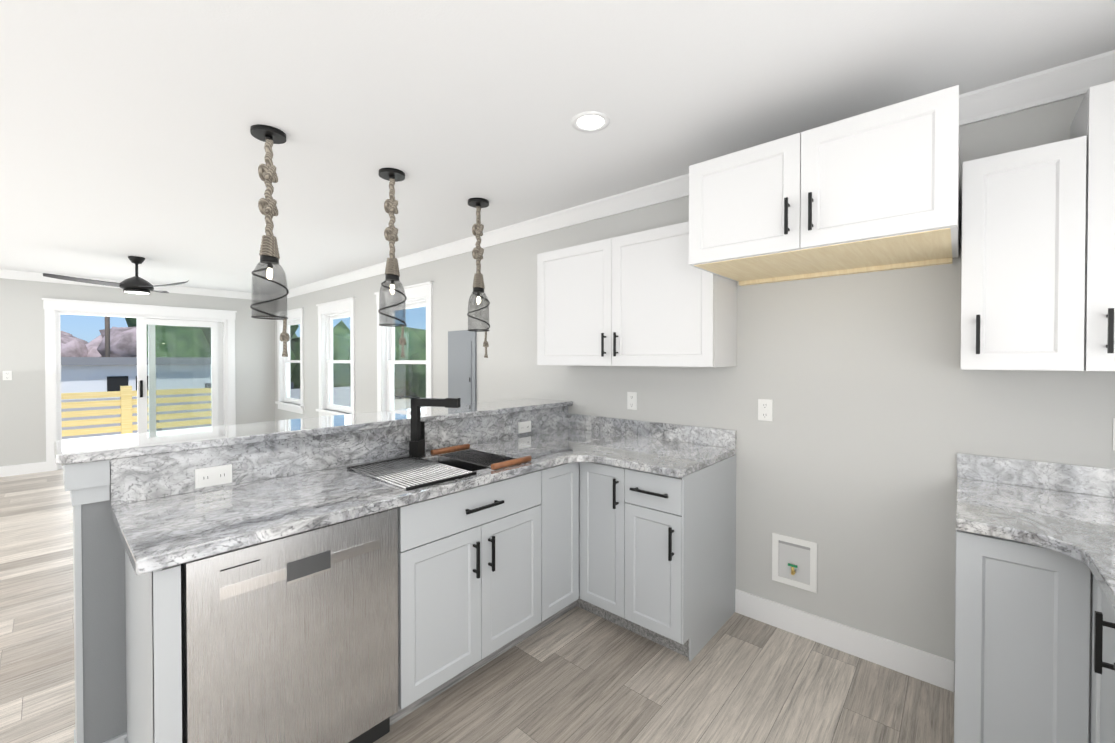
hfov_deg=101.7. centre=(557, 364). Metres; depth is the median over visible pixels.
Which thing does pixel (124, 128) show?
ceiling
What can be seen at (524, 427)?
outlet
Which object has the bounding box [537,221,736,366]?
upper cabinet
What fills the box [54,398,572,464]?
bar
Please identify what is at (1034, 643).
base cabinet
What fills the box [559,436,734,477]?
countertop
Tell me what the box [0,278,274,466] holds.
wall
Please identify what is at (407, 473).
drying rack
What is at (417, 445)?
faucet
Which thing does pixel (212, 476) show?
outlet
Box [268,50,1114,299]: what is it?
crown molding
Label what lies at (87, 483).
trim
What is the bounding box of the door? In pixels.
[42,298,236,471]
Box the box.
[772,533,816,592]
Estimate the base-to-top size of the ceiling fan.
0.374 m
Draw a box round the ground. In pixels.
[394,396,425,409]
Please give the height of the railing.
0.994 m
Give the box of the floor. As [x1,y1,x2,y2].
[0,469,953,742]
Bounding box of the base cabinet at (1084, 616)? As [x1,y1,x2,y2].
[1054,551,1114,742]
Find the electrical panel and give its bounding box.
[448,330,476,403]
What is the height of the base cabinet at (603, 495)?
0.878 m
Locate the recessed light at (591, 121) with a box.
[571,111,609,131]
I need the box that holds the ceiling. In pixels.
[0,0,1114,293]
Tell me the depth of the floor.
1.96 m
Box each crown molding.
[0,269,267,300]
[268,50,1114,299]
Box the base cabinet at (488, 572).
[390,491,543,725]
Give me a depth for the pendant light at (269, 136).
2.14 m
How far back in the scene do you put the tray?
2.36 m
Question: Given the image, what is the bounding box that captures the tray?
[431,444,531,471]
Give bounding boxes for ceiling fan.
[43,256,188,293]
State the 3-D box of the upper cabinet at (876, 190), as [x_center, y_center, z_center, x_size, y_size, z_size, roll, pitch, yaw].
[1.131,-0.666,1.972,0.918,0.472,0.652,1,1,42]
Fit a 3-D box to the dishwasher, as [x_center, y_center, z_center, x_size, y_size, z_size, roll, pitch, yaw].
[-1.017,0.955,1.641,0.626,0.874,0.614,1,1,42]
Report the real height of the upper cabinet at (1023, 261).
0.762 m
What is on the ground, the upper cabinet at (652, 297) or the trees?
the trees
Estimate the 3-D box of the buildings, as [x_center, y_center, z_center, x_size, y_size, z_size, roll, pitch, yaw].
[-16.971,-2.285,19.011,25.900,13.000,12.800,1,1,42]
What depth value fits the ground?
47.02 m
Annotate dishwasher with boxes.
[181,508,397,742]
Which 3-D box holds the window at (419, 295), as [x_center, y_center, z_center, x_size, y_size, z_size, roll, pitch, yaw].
[-1.638,-0.034,4.921,1.154,1.585,0.175,1,1,42]
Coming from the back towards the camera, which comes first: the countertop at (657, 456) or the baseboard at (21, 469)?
the baseboard at (21, 469)
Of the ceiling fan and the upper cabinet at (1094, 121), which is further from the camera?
the ceiling fan
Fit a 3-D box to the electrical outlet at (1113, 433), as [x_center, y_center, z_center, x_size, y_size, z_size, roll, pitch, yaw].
[2.032,0.252,1.612,0.072,0.115,0.008,1,1,42]
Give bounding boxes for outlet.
[3,371,11,379]
[195,464,231,488]
[518,421,530,433]
[627,392,636,409]
[758,399,772,420]
[1113,418,1114,449]
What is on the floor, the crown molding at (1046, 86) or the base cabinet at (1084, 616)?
the base cabinet at (1084, 616)
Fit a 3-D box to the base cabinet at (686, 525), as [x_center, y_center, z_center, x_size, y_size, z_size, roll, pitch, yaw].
[0.647,0.945,2.420,0.368,0.878,0.645,1,1,42]
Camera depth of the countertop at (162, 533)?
1.53 m
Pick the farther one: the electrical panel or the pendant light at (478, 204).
the electrical panel
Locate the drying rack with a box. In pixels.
[347,456,476,490]
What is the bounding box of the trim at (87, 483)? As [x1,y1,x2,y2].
[63,460,126,742]
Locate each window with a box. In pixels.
[275,308,303,413]
[316,297,354,416]
[374,281,432,411]
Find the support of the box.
attached to the wall at (885, 408)
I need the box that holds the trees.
[61,317,425,397]
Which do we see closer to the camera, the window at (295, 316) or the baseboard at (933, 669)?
the baseboard at (933, 669)
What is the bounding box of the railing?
[61,386,211,439]
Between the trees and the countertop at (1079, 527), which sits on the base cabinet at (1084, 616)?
the countertop at (1079, 527)
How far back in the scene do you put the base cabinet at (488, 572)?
1.88 m
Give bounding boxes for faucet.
[409,398,460,457]
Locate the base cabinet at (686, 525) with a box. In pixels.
[636,455,735,661]
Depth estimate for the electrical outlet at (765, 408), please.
2.42 m
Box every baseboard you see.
[0,462,45,476]
[735,589,953,691]
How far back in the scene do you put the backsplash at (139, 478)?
1.97 m
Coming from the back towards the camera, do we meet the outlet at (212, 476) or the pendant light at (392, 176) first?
the pendant light at (392, 176)
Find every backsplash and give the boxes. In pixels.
[110,406,569,505]
[570,413,735,448]
[957,453,1114,497]
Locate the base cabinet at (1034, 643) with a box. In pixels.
[954,529,1053,742]
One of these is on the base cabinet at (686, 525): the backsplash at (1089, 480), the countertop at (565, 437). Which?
the countertop at (565, 437)
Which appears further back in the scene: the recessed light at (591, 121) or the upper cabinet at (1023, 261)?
the recessed light at (591, 121)
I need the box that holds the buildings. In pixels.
[61,316,350,438]
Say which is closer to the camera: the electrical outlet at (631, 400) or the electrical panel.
the electrical outlet at (631, 400)
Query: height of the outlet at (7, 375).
0.115 m
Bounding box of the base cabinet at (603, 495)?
[572,462,635,632]
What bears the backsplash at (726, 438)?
attached to the wall at (885, 408)
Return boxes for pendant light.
[250,124,289,356]
[378,168,406,356]
[467,198,489,357]
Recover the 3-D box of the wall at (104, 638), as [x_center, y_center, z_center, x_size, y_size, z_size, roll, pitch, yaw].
[-0.802,0.846,2.474,0.140,1.075,2.490,1,1,42]
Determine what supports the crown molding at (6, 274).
attached to the wall at (22, 391)
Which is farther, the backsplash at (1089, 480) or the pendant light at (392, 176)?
the pendant light at (392, 176)
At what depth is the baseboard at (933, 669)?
2.16 m
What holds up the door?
in the wall at (22, 391)
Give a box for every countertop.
[111,429,629,574]
[495,428,626,451]
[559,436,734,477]
[956,478,1114,608]
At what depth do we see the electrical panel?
4.16 m
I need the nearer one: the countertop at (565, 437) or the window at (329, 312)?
the countertop at (565, 437)
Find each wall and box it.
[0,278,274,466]
[81,427,567,742]
[275,94,1114,670]
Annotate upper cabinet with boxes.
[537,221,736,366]
[689,85,958,285]
[960,136,1086,370]
[1070,81,1114,370]
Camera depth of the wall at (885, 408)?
2.21 m

